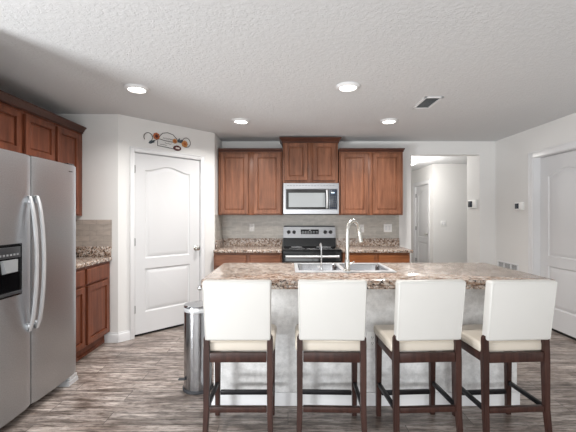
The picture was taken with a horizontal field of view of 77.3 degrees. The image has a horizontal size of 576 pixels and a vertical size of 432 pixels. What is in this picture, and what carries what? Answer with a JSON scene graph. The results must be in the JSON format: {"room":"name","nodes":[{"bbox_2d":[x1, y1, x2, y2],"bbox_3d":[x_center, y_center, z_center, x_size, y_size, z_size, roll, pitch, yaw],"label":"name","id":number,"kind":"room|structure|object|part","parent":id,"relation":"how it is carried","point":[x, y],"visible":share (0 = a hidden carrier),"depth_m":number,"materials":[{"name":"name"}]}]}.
{"room":"kitchen","nodes":[
{"label":"kitchen","id":0,"kind":"room"},
{"bbox_2d":[56,114,117,331],"bbox_3d":[-2.229,0.130,3.910,0.822,2.440,0.120,0,0,0],"label":"wall","id":1,"kind":"structure","parent":0,"point":[100,138],"depth_m":3.85,"materials":[{"name":"white paint"}]},
{"bbox_2d":[104,332,118,342],"bbox_3d":[-1.883,1.298,3.842,0.145,0.105,0.016,0,0,0],"label":"baseboard","id":2,"kind":"structure","parent":1,"relation":"attached to","point":[110,337],"depth_m":3.83,"materials":[{"name":"white paint"}]},
{"bbox_2d":[118,114,214,331],"bbox_3d":[-1.435,0.130,4.332,0.120,2.440,1.226,0,0,44],"label":"wall","id":3,"kind":"structure","parent":0,"point":[131,130],"depth_m":4.02,"materials":[{"name":"white paint"}]},
{"bbox_2d":[118,330,129,342],"bbox_3d":[-1.770,1.298,3.888,0.016,0.105,0.122,0,0,44],"label":"baseboard","id":4,"kind":"structure","parent":3,"relation":"attached to","point":[124,335],"depth_m":3.88,"materials":[{"name":"white paint"}]},
{"bbox_2d":[135,153,199,334],"bbox_3d":[-1.408,0.310,4.271,0.107,2.020,0.837,0,0,44],"label":"door","id":5,"kind":"structure","parent":3,"relation":"in","point":[167,248],"depth_m":4.25,"materials":[{"name":"white paint"}]},
{"bbox_2d":[130,146,204,339],"bbox_3d":[-1.440,0.294,4.311,0.142,2.112,0.944,0,0,44],"label":"trim","id":6,"kind":"structure","parent":3,"relation":"attached to","point":[133,150],"depth_m":4.10,"materials":[{"name":"white paint"}]},
{"bbox_2d":[144,132,190,150],"bbox_3d":[-1.412,-0.884,4.249,0.015,0.201,0.592,0,0,44],"label":"wall ornament","id":7,"kind":"object","parent":3,"relation":"attached to","point":[156,136],"visible":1,"depth_m":4.30,"materials":[{"name":"grey metal"}]},
{"bbox_2d":[215,134,221,214],"bbox_3d":[-1.015,0.130,5.055,0.100,2.440,0.650,0,0,0],"label":"wall","id":8,"kind":"structure","parent":0,"point":[218,143],"depth_m":4.93,"materials":[{"name":"white paint"}]},
{"bbox_2d":[0,0,575,171],"bbox_3d":[-0.200,-1.140,3.450,10.000,0.100,12.100,0,0,0],"label":"ceiling","id":9,"kind":"structure","parent":0,"point":[501,69],"depth_m":2.61,"materials":[{"name":"white paint"}]},
{"bbox_2d":[124,84,149,93],"bbox_3d":[-1.286,-1.079,3.066,0.204,0.021,0.204,0,0,0],"label":"recessed light","id":10,"kind":"object","parent":9,"relation":"in","point":[134,88],"visible":1,"depth_m":3.04,"materials":[{"name":"white paint"}]},
{"bbox_2d":[128,87,144,91],"bbox_3d":[-1.286,-1.083,3.066,0.135,0.012,0.135,0,0,0],"label":"diffuser","id":11,"kind":"object","parent":10,"relation":"attached to","point":[131,89],"depth_m":3.07,"materials":[{"name":"white plastic"}]},
{"bbox_2d":[232,118,249,123],"bbox_3d":[-0.537,-1.079,4.110,0.204,0.021,0.204,0,0,0],"label":"recessed light","id":12,"kind":"object","parent":9,"relation":"in","point":[236,120],"visible":1,"depth_m":4.07,"materials":[{"name":"white paint"}]},
{"bbox_2d":[336,82,359,91],"bbox_3d":[0.503,-1.079,3.020,0.204,0.021,0.204,0,0,0],"label":"recessed light","id":13,"kind":"object","parent":9,"relation":"in","point":[344,86],"visible":1,"depth_m":3.00,"materials":[{"name":"white paint"}]},
{"bbox_2d":[340,85,355,89],"bbox_3d":[0.503,-1.083,3.020,0.135,0.012,0.135,0,0,0],"label":"diffuser","id":14,"kind":"object","parent":13,"relation":"attached to","point":[342,87],"depth_m":3.02,"materials":[{"name":"white plastic"}]},
{"bbox_2d":[380,118,397,123],"bbox_3d":[1.153,-1.079,4.110,0.204,0.021,0.204,0,0,0],"label":"recessed light","id":15,"kind":"object","parent":9,"relation":"in","point":[387,120],"visible":1,"depth_m":4.07,"materials":[{"name":"white paint"}]},
{"bbox_2d":[411,158,417,165],"bbox_3d":[2.320,-1.027,6.900,0.340,0.125,0.340,0,0,0],"label":"hall light","id":16,"kind":"object","parent":9,"relation":"attached to","point":[413,160],"visible":0.33,"depth_m":6.77,"materials":[{"name":"white glass"}]},
{"bbox_2d":[412,97,443,108],"bbox_3d":[1.335,-1.084,3.455,0.175,0.012,0.350,0,0,0],"label":"ceiling vent","id":17,"kind":"object","parent":9,"relation":"in","point":[426,102],"visible":1,"depth_m":3.45,"materials":[{"name":"white metal"}]},
{"bbox_2d":[0,324,575,431],"bbox_3d":[-0.200,1.385,3.450,10.000,0.130,12.100,0,0,0],"label":"floor","id":18,"kind":"structure","parent":0,"point":[133,385],"depth_m":2.54,"materials":[{"name":"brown wood"}]},
{"bbox_2d":[0,148,77,427],"bbox_3d":[-2.095,0.463,2.518,0.827,1.775,0.925,0,0,0],"label":"refrigerator","id":19,"kind":"object","parent":18,"relation":"on","point":[38,195],"visible":1,"depth_m":2.48,"materials":[{"name":"grey metal"}]},
{"bbox_3d":[-1.777,0.439,2.255,0.068,1.698,0.400,0,0,0],"label":"freezer door","id":20,"kind":"part","parent":19,"relation":"part of","materials":[{"name":"metal"}]},
{"bbox_3d":[-1.714,0.320,2.423,0.066,0.910,0.029,0,0,0],"label":"handle","id":21,"kind":"part","parent":19,"relation":"part of","materials":[{"name":"silver metal"}]},
{"bbox_3d":[-1.714,0.318,2.495,0.066,0.915,0.029,0,0,0],"label":"handle","id":22,"kind":"part","parent":19,"relation":"part of","materials":[{"name":"silver metal"}]},
{"bbox_3d":[-1.777,0.439,2.721,0.068,1.698,0.518,0,0,0],"label":"door","id":23,"kind":"part","parent":19,"relation":"part of","materials":[{"name":"metal"}]},
{"bbox_2d":[76,267,84,361],"bbox_3d":[-2.199,0.912,3.171,0.641,0.876,0.373,0,0,0],"label":"base cabinet","id":24,"kind":"object","parent":18,"relation":"on","point":[80,289],"visible":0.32,"depth_m":3.28,"materials":[{"name":"brown wood"}]},
{"bbox_3d":[-1.894,0.573,3.175,0.020,0.145,0.330,0,0,0],"label":"drawer","id":25,"kind":"part","parent":24,"relation":"part of","materials":[{"name":"brown wood"}]},
{"bbox_3d":[-1.891,0.939,3.175,0.026,0.553,0.330,0,0,0],"label":"door","id":26,"kind":"part","parent":24,"relation":"part of","materials":[{"name":"brown wood"}]},
{"bbox_2d":[77,261,109,359],"bbox_3d":[-2.199,0.912,3.604,0.641,0.876,0.489,0,0,0],"label":"base cabinet","id":27,"kind":"object","parent":18,"relation":"on","point":[97,276],"visible":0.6,"depth_m":3.56,"materials":[{"name":"brown wood"}]},
{"bbox_2d":[76,246,111,268],"bbox_3d":[-2.193,0.399,3.413,0.636,0.148,0.856,0,0,0],"label":"countertop","id":28,"kind":"structure","parent":27,"relation":"on","point":[86,256],"depth_m":3.82,"materials":[{"name":"stone"}]},
{"bbox_3d":[-1.915,0.855,3.604,0.020,0.761,0.489,0,0,0],"label":"frame","id":29,"kind":"part","parent":27,"relation":"part of","materials":[{"name":"brown wood"}]},
{"bbox_3d":[-1.894,0.573,3.585,0.020,0.145,0.400,0,0,0],"label":"drawer","id":30,"kind":"part","parent":27,"relation":"part of","materials":[{"name":"brown wood"}]},
{"bbox_3d":[-1.891,0.939,3.585,0.026,0.553,0.400,0,0,0],"label":"door","id":31,"kind":"part","parent":27,"relation":"part of","materials":[{"name":"brown wood"}]},
{"bbox_2d":[178,301,213,394],"bbox_3d":[-0.705,1.018,2.830,0.238,0.665,0.237,0,0,14],"label":"trash can","id":32,"kind":"object","parent":18,"relation":"on","point":[194,331],"visible":0.75,"depth_m":2.73,"materials":[{"name":"grey metal"}]},
{"bbox_3d":[-0.705,0.695,2.830,0.220,0.020,0.220,0,0,0],"label":"lid","id":33,"kind":"part","parent":32,"relation":"part of","materials":[{"name":"metal"}]},
{"bbox_2d":[202,280,276,431],"bbox_3d":[-0.292,0.860,2.261,0.432,0.981,0.452,0,0,0],"label":"bar stool","id":34,"kind":"object","parent":18,"relation":"on","point":[238,327],"visible":1,"depth_m":2.08,"materials":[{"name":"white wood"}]},
{"bbox_3d":[-0.476,0.990,2.107,0.044,0.720,0.062,0,0,0],"label":"leg","id":35,"kind":"part","parent":34,"relation":"part of","materials":[{"name":"brown wood"}]},
{"bbox_3d":[-0.478,1.075,2.450,0.040,0.550,0.040,0,0,0],"label":"leg","id":36,"kind":"part","parent":34,"relation":"part of","materials":[{"name":"brown wood"}]},
{"bbox_3d":[-0.292,0.547,2.093,0.393,0.355,0.114,0,0,0],"label":"backrest","id":37,"kind":"part","parent":34,"relation":"part of","materials":[{"name":"white leather"}]},
{"bbox_3d":[-0.292,0.774,2.308,0.426,0.062,0.355,0,0,0],"label":"seat","id":38,"kind":"part","parent":34,"relation":"part of","materials":[{"name":"beige leather"}]},
{"bbox_3d":[-0.108,0.990,2.107,0.044,0.720,0.062,0,0,0],"label":"leg","id":39,"kind":"part","parent":34,"relation":"part of","materials":[{"name":"brown wood"}]},
{"bbox_3d":[-0.106,1.075,2.450,0.040,0.550,0.040,0,0,0],"label":"leg","id":40,"kind":"part","parent":34,"relation":"part of","materials":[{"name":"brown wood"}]},
{"bbox_2d":[214,248,282,269],"bbox_3d":[-0.516,0.912,4.936,0.880,0.876,0.646,0,0,0],"label":"base cabinet","id":41,"kind":"object","parent":18,"relation":"on","point":[219,258],"visible":0.17,"depth_m":4.62,"materials":[{"name":"brown wood"}]},
{"bbox_3d":[-0.737,0.573,4.629,0.400,0.145,0.020,0,0,0],"label":"drawer","id":42,"kind":"part","parent":41,"relation":"part of","materials":[{"name":"brown wood"}]},
{"bbox_2d":[213,238,282,252],"bbox_3d":[-0.518,0.399,4.932,0.876,0.148,0.654,0,0,0],"label":"countertop","id":43,"kind":"structure","parent":41,"relation":"on","point":[224,245],"depth_m":5.13,"materials":[{"name":"stone"}]},
{"bbox_3d":[-0.289,0.573,4.629,0.395,0.145,0.020,0,0,0],"label":"drawer","id":44,"kind":"part","parent":41,"relation":"part of","materials":[{"name":"brown wood"}]},
{"bbox_2d":[283,226,341,262],"bbox_3d":[0.309,0.747,4.894,0.756,1.207,0.710,0,0,0],"label":"range","id":45,"kind":"object","parent":18,"relation":"on","point":[301,244],"visible":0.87,"depth_m":5.18,"materials":[{"name":"grey metal"}]},
{"bbox_3d":[0.309,0.234,5.212,0.756,0.159,0.072,0,0,0],"label":"control panel","id":46,"kind":"part","parent":45,"relation":"part of","materials":[{"name":"metal"}]},
{"bbox_3d":[0.309,0.801,4.617,0.752,0.698,0.027,0,0,0],"label":"oven door","id":47,"kind":"part","parent":45,"relation":"part of","materials":[{"name":"black glass"}]},
{"bbox_3d":[0.309,0.515,4.571,0.680,0.034,0.064,0,0,0],"label":"handle","id":48,"kind":"part","parent":45,"relation":"part of","materials":[{"name":"silver metal"}]},
{"bbox_2d":[283,246,341,250],"bbox_3d":[0.309,0.438,4.894,0.756,0.012,0.565,0,0,0],"label":"cooktop","id":49,"kind":"object","parent":45,"relation":"in","point":[285,248],"depth_m":4.79,"materials":[{"name":"black glass"}]},
{"bbox_2d":[295,279,366,431],"bbox_3d":[0.259,0.860,2.261,0.432,0.981,0.452,0,0,2],"label":"bar stool","id":50,"kind":"object","parent":18,"relation":"on","point":[332,313],"visible":1,"depth_m":2.08,"materials":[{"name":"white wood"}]},
{"bbox_3d":[0.071,0.990,2.112,0.044,0.720,0.062,0,0,2],"label":"leg","id":51,"kind":"part","parent":50,"relation":"part of","materials":[{"name":"brown wood"}]},
{"bbox_3d":[0.261,0.774,2.308,0.426,0.062,0.355,0,0,2],"label":"seat","id":52,"kind":"part","parent":50,"relation":"part of","materials":[{"name":"beige leather"}]},
{"bbox_3d":[0.255,0.547,2.093,0.393,0.355,0.114,0,0,2],"label":"backrest","id":53,"kind":"part","parent":50,"relation":"part of","materials":[{"name":"white leather"}]},
{"bbox_3d":[0.451,1.075,2.445,0.040,0.550,0.040,0,0,2],"label":"leg","id":54,"kind":"part","parent":50,"relation":"part of","materials":[{"name":"brown wood"}]},
{"bbox_3d":[0.439,0.990,2.102,0.044,0.720,0.062,0,0,2],"label":"leg","id":55,"kind":"part","parent":50,"relation":"part of","materials":[{"name":"brown wood"}]},
{"bbox_2d":[211,289,519,405],"bbox_3d":[0.552,0.913,2.948,2.193,0.874,0.784,0,0,0],"label":"kitchen island","id":56,"kind":"object","parent":18,"relation":"on","point":[380,303],"visible":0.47,"depth_m":2.57,"materials":[{"name":"white paint"}]},
{"bbox_3d":[0.552,1.302,2.938,2.193,0.095,0.764,0,0,0],"label":"skirting","id":57,"kind":"part","parent":56,"relation":"part of","materials":[{"name":"white paint"}]},
{"bbox_2d":[367,332,374,348],"bbox_3d":[0.600,0.885,2.564,0.072,0.118,0.010,0,0,0],"label":"island outlet","id":58,"kind":"object","parent":56,"relation":"attached to","point":[370,335],"visible":0.85,"depth_m":2.56,"materials":[{"name":"white plastic"}]},
{"bbox_2d":[201,263,554,288],"bbox_3d":[0.620,0.468,2.908,2.440,0.066,0.915,0,0,0],"label":"island countertop","id":59,"kind":"structure","parent":56,"relation":"on","point":[281,275],"depth_m":2.63,"materials":[{"name":"stone"}]},
{"bbox_2d":[317,243,322,270],"bbox_3d":[0.257,0.317,2.805,0.045,0.216,0.052,0,0,31],"label":"tap","id":60,"kind":"object","parent":59,"relation":"on","point":[321,267],"visible":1,"depth_m":2.79,"materials":[{"name":"silver metal"}]},
{"bbox_2d":[294,263,396,272],"bbox_3d":[0.445,0.525,3.020,0.780,0.199,0.510,0,0,0],"label":"sink","id":61,"kind":"object","parent":59,"relation":"in","point":[299,267],"visible":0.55,"depth_m":3.22,"materials":[{"name":"silver metal"}]},
{"bbox_3d":[0.255,0.528,3.037,0.344,0.194,0.420,0,0,0],"label":"bowl","id":62,"kind":"part","parent":61,"relation":"part of","materials":[{"name":"metal"}]},
{"bbox_3d":[0.630,0.528,3.037,0.354,0.194,0.420,0,0,0],"label":"bowl","id":63,"kind":"part","parent":61,"relation":"part of","materials":[{"name":"metal"}]},
{"bbox_2d":[343,219,362,270],"bbox_3d":[0.522,0.226,2.834,0.204,0.400,0.071,0,0,-35],"label":"faucet","id":64,"kind":"object","parent":59,"relation":"on","point":[347,263],"visible":1,"depth_m":2.79,"materials":[{"name":"silver metal"}]},
{"bbox_2d":[342,253,409,262],"bbox_3d":[1.137,0.912,4.936,0.865,0.876,0.646,0,0,0],"label":"base cabinet","id":65,"kind":"object","parent":18,"relation":"on","point":[357,257],"visible":0.15,"depth_m":4.62,"materials":[{"name":"brown wood"}]},
{"bbox_3d":[0.922,0.573,4.629,0.375,0.145,0.020,0,0,0],"label":"drawer","id":66,"kind":"part","parent":65,"relation":"part of","materials":[{"name":"brown wood"}]},
{"bbox_2d":[336,238,412,252],"bbox_3d":[1.160,0.399,4.932,0.920,0.148,0.654,0,0,0],"label":"countertop","id":67,"kind":"structure","parent":65,"relation":"on","point":[369,245],"depth_m":5.13,"materials":[{"name":"stone"}]},
{"bbox_3d":[1.360,0.573,4.629,0.390,0.145,0.020,0,0,0],"label":"drawer","id":68,"kind":"part","parent":65,"relation":"part of","materials":[{"name":"brown wood"}]},
{"bbox_2d":[374,279,465,431],"bbox_3d":[0.809,0.860,2.261,0.432,0.981,0.452,0,0,-3],"label":"bar stool","id":69,"kind":"object","parent":18,"relation":"on","point":[428,317],"visible":1,"depth_m":2.09,"materials":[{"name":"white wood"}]},
{"bbox_3d":[0.613,1.075,2.439,0.040,0.550,0.040,0,0,-3],"label":"leg","id":70,"kind":"part","parent":69,"relation":"part of","materials":[{"name":"brown wood"}]},
{"bbox_3d":[0.634,0.990,2.097,0.044,0.720,0.062,0,0,-3],"label":"leg","id":71,"kind":"part","parent":69,"relation":"part of","materials":[{"name":"brown wood"}]},
{"bbox_3d":[0.807,0.774,2.308,0.426,0.062,0.355,0,0,-3],"label":"seat","id":72,"kind":"part","parent":69,"relation":"part of","materials":[{"name":"beige leather"}]},
{"bbox_3d":[0.819,0.547,2.094,0.393,0.355,0.114,0,0,-3],"label":"backrest","id":73,"kind":"part","parent":69,"relation":"part of","materials":[{"name":"white leather"}]},
{"bbox_3d":[0.985,1.075,2.460,0.040,0.550,0.040,0,0,-3],"label":"leg","id":74,"kind":"part","parent":69,"relation":"part of","materials":[{"name":"brown wood"}]},
{"bbox_3d":[1.002,0.990,2.117,0.044,0.720,0.062,0,0,-3],"label":"leg","id":75,"kind":"part","parent":69,"relation":"part of","materials":[{"name":"brown wood"}]},
{"bbox_2d":[451,279,556,431],"bbox_3d":[1.329,0.860,2.261,0.432,0.981,0.452,0,0,-4],"label":"bar stool","id":76,"kind":"object","parent":18,"relation":"on","point":[518,314],"visible":0.84,"depth_m":2.09,"materials":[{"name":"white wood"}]},
{"bbox_3d":[1.132,1.075,2.438,0.040,0.550,0.040,0,0,-4],"label":"leg","id":77,"kind":"part","parent":76,"relation":"part of","materials":[{"name":"brown wood"}]},
{"bbox_3d":[1.156,0.990,2.096,0.044,0.720,0.062,0,0,-4],"label":"leg","id":78,"kind":"part","parent":76,"relation":"part of","materials":[{"name":"brown wood"}]},
{"bbox_3d":[1.327,0.774,2.308,0.426,0.062,0.355,0,0,-4],"label":"seat","id":79,"kind":"part","parent":76,"relation":"part of","materials":[{"name":"beige leather"}]},
{"bbox_3d":[1.503,1.075,2.461,0.040,0.550,0.040,0,0,-4],"label":"leg","id":80,"kind":"part","parent":76,"relation":"part of","materials":[{"name":"brown wood"}]},
{"bbox_3d":[1.340,0.547,2.094,0.393,0.355,0.114,0,0,-4],"label":"backrest","id":81,"kind":"part","parent":76,"relation":"part of","materials":[{"name":"white leather"}]},
{"bbox_3d":[1.523,0.990,2.119,0.044,0.720,0.062,0,0,-4],"label":"leg","id":82,"kind":"part","parent":76,"relation":"part of","materials":[{"name":"brown wood"}]},
{"bbox_2d":[222,141,494,264],"bbox_3d":[1.042,0.130,5.445,4.215,2.440,0.370,0,0,0],"label":"wall","id":83,"kind":"structure","parent":0,"point":[480,155],"depth_m":5.26,"materials":[{"name":"white paint"}]},
{"bbox_2d":[218,148,282,214],"bbox_3d":[-0.515,-0.469,5.081,0.874,0.914,0.356,0,0,0],"label":"upper cabinet","id":84,"kind":"object","parent":83,"relation":"attached to","point":[250,179],"visible":1,"depth_m":4.91,"materials":[{"name":"brown wood"}]},
{"bbox_3d":[-0.730,-0.443,4.916,0.375,0.825,0.026,0,0,0],"label":"door","id":85,"kind":"part","parent":84,"relation":"part of","materials":[{"name":"brown wood"}]},
{"bbox_3d":[-0.515,-0.902,5.083,0.874,0.048,0.351,0,0,0],"label":"crown","id":86,"kind":"part","parent":84,"relation":"part of","materials":[{"name":"brown wood"}]},
{"bbox_3d":[-0.284,-0.443,4.916,0.368,0.825,0.026,0,0,0],"label":"door","id":87,"kind":"part","parent":84,"relation":"part of","materials":[{"name":"brown wood"}]},
{"bbox_2d":[215,215,398,240],"bbox_3d":[0.328,0.166,4.996,2.585,0.368,0.528,0,0,0],"label":"wall tile","id":88,"kind":"structure","parent":83,"relation":"attached to","point":[226,226],"depth_m":5.25,"materials":[{"name":"beige tile"}]},
{"bbox_2d":[249,224,253,230],"bbox_3d":[-0.525,0.168,5.246,0.072,0.115,0.010,0,0,0],"label":"wall outlet","id":89,"kind":"object","parent":88,"relation":"attached to","point":[251,226],"visible":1,"depth_m":5.25,"materials":[{"name":"white plastic"}]},
{"bbox_2d":[384,224,391,231],"bbox_3d":[1.454,0.175,5.246,0.120,0.118,0.011,0,0,0],"label":"wall switch","id":90,"kind":"object","parent":88,"relation":"attached to","point":[387,227],"visible":1,"depth_m":5.25,"materials":[{"name":"white plastic"}]},
{"bbox_2d":[279,137,341,182],"bbox_3d":[0.306,-0.760,5.072,0.849,0.621,0.375,0,0,0],"label":"upper cabinet","id":91,"kind":"object","parent":83,"relation":"attached to","point":[305,159],"visible":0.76,"depth_m":4.91,"materials":[{"name":"brown wood"}]},
{"bbox_3d":[0.111,-0.740,4.916,0.310,0.510,0.026,0,0,0],"label":"door","id":92,"kind":"part","parent":91,"relation":"part of","materials":[{"name":"brown wood"}]},
{"bbox_3d":[0.306,-1.037,5.072,0.849,0.068,0.375,0,0,0],"label":"crown","id":93,"kind":"part","parent":91,"relation":"part of","materials":[{"name":"brown wood"}]},
{"bbox_2d":[283,183,338,214],"bbox_3d":[0.310,-0.233,5.021,0.753,0.429,0.459,0,0,0],"label":"microwave","id":94,"kind":"object","parent":91,"relation":"attached to","point":[298,198],"visible":1,"depth_m":4.85,"materials":[{"name":"grey metal"}]},
{"bbox_3d":[0.264,-0.227,4.852,0.576,0.266,0.008,0,0,0],"label":"door","id":95,"kind":"part","parent":94,"relation":"part of","materials":[{"name":"silver metal"}]},
{"bbox_3d":[0.522,-0.227,4.823,0.026,0.264,0.062,0,0,0],"label":"handle","id":96,"kind":"part","parent":94,"relation":"part of","materials":[{"name":"silver metal"}]},
{"bbox_3d":[0.609,-0.227,4.852,0.103,0.266,0.008,0,0,0],"label":"control panel","id":97,"kind":"part","parent":94,"relation":"part of","materials":[{"name":"grey plastic"}]},
{"bbox_3d":[0.496,-0.740,4.916,0.311,0.510,0.026,0,0,0],"label":"door","id":98,"kind":"part","parent":91,"relation":"part of","materials":[{"name":"brown wood"}]},
{"bbox_2d":[337,148,404,214],"bbox_3d":[1.147,-0.469,5.081,0.896,0.914,0.356,0,0,0],"label":"upper cabinet","id":99,"kind":"object","parent":83,"relation":"attached to","point":[370,180],"visible":0.94,"depth_m":4.91,"materials":[{"name":"brown wood"}]},
{"bbox_3d":[0.905,-0.443,4.916,0.372,0.825,0.026,0,0,0],"label":"door","id":100,"kind":"part","parent":99,"relation":"part of","materials":[{"name":"brown wood"}]},
{"bbox_3d":[1.147,-0.902,5.083,0.896,0.048,0.351,0,0,0],"label":"crown","id":101,"kind":"part","parent":99,"relation":"part of","materials":[{"name":"brown wood"}]},
{"bbox_3d":[1.348,-0.443,4.916,0.378,0.825,0.026,0,0,0],"label":"door","id":102,"kind":"part","parent":99,"relation":"part of","materials":[{"name":"brown wood"}]},
{"bbox_2d":[468,200,476,207],"bbox_3d":[2.786,-0.180,5.445,0.027,0.125,0.225,0,0,0],"label":"alarm keypad","id":103,"kind":"object","parent":83,"relation":"attached to","point":[471,203],"visible":1,"depth_m":5.42,"materials":[{"name":"white plastic"}]},
{"bbox_2d":[411,165,430,262],"bbox_3d":[3.100,0.130,8.530,0.120,2.440,1.740,0,0,0],"label":"wall","id":104,"kind":"structure","parent":0,"point":[422,174],"depth_m":8.39,"materials":[{"name":"white paint"}]},
{"bbox_2d":[413,179,429,262],"bbox_3d":[3.089,0.282,8.182,0.142,2.135,0.955,0,0,0],"label":"trim","id":105,"kind":"structure","parent":104,"relation":"attached to","point":[426,182],"depth_m":8.57,"materials":[{"name":"white paint"}]},
{"bbox_2d":[416,185,427,262],"bbox_3d":[3.038,0.320,8.189,0.107,2.000,0.778,0,0,0],"label":"door","id":106,"kind":"structure","parent":104,"relation":"in","point":[422,191],"depth_m":8.20,"materials":[{"name":"white paint"}]},
{"bbox_2d":[431,164,466,262],"bbox_3d":[3.920,0.130,7.600,1.760,2.440,0.120,0,0,0],"label":"wall","id":107,"kind":"structure","parent":0,"point":[448,181],"depth_m":7.54,"materials":[{"name":"white paint"}]},
{"bbox_2d":[495,113,575,272],"bbox_3d":[3.090,0.130,2.330,0.120,2.440,5.860,0,0,0],"label":"wall","id":108,"kind":"structure","parent":0,"point":[511,152],"depth_m":4.75,"materials":[{"name":"white paint"}]},
{"bbox_2d":[497,260,518,270],"bbox_3d":[3.023,0.738,4.960,0.012,0.205,0.460,0,0,0],"label":"wall outlet","id":109,"kind":"object","parent":108,"relation":"in","point":[504,264],"visible":0.35,"depth_m":4.94,"materials":[{"name":"white paint"}]},
{"bbox_2d":[515,202,523,209],"bbox_3d":[3.016,-0.130,4.700,0.027,0.100,0.155,0,0,0],"label":"thermostat","id":110,"kind":"object","parent":108,"relation":"attached to","point":[518,205],"visible":1,"depth_m":4.67,"materials":[{"name":"white plastic"}]},
{"bbox_2d":[528,141,575,275],"bbox_3d":[3.079,0.280,4.025,0.142,2.140,0.970,0,0,0],"label":"trim","id":111,"kind":"structure","parent":108,"relation":"attached to","point":[534,157],"depth_m":4.44,"materials":[{"name":"white paint"}]},
{"bbox_2d":[540,150,575,337],"bbox_3d":[3.095,0.305,4.025,0.107,2.030,0.818,0,0,0],"label":"door","id":112,"kind":"structure","parent":108,"relation":"in","point":[557,172],"depth_m":4.11,"materials":[{"name":"white paint"}]},
{"bbox_2d":[552,328,575,340],"bbox_3d":[3.127,1.335,4.025,0.025,0.030,0.830,0,0,0],"label":"trim","id":113,"kind":"structure","parent":108,"relation":"attached to","point":[557,331],"depth_m":4.06,"materials":[{"name":"black"}]},
{"bbox_3d":[-2.580,0.130,2.995,0.120,2.440,1.950,0,0,0],"label":"wall","id":114,"kind":"structure","parent":0,"visible":0},
{"bbox_2d":[0,90,58,160],"bbox_3d":[-2.337,-0.717,2.869,0.365,0.454,1.031,0,0,0],"label":"upper cabinet","id":115,"kind":"object","parent":114,"relation":"attached to","point":[27,128],"visible":0.73,"depth_m":2.99,"materials":[{"name":"brown wood"}]},
{"bbox_3d":[-2.186,-0.679,2.737,0.026,0.338,0.395,0,0,0],"label":"door","id":116,"kind":"part","parent":115,"relation":"part of","materials":[{"name":"brown wood"}]},
{"bbox_3d":[-2.210,-0.689,2.893,0.020,0.398,0.985,0,0,0],"label":"frame","id":117,"kind":"part","parent":115,"relation":"part of","materials":[{"name":"brown wood"}]},
{"bbox_3d":[-2.337,-0.910,2.869,0.365,0.068,1.031,0,0,0],"label":"crown","id":118,"kind":"part","parent":115,"relation":"part of","materials":[{"name":"brown wood"}]},
{"bbox_3d":[-2.186,-0.679,3.174,0.026,0.338,0.377,0,0,0],"label":"door","id":119,"kind":"part","parent":115,"relation":"part of","materials":[{"name":"brown wood"}]},
{"bbox_2d":[54,116,86,215],"bbox_3d":[-2.337,-0.473,3.618,0.365,0.942,0.462,0,0,0],"label":"upper cabinet","id":120,"kind":"object","parent":114,"relation":"attached to","point":[68,134],"visible":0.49,"depth_m":3.63,"materials":[{"name":"brown wood"}]},
{"bbox_3d":[-2.186,-0.435,3.579,0.026,0.826,0.347,0,0,0],"label":"door","id":121,"kind":"part","parent":120,"relation":"part of","materials":[{"name":"brown wood"}]},
{"bbox_3d":[-2.337,-0.910,3.618,0.365,0.068,0.462,0,0,0],"label":"crown","id":122,"kind":"part","parent":120,"relation":"part of","materials":[{"name":"brown wood"}]},
{"bbox_2d":[76,220,111,248],"bbox_3d":[-2.201,0.195,3.410,0.638,0.310,0.880,0,0,0],"label":"wall tile","id":123,"kind":"structure","parent":114,"relation":"attached to","point":[88,232],"depth_m":3.84,"materials":[{"name":"beige tile"}]}
]}

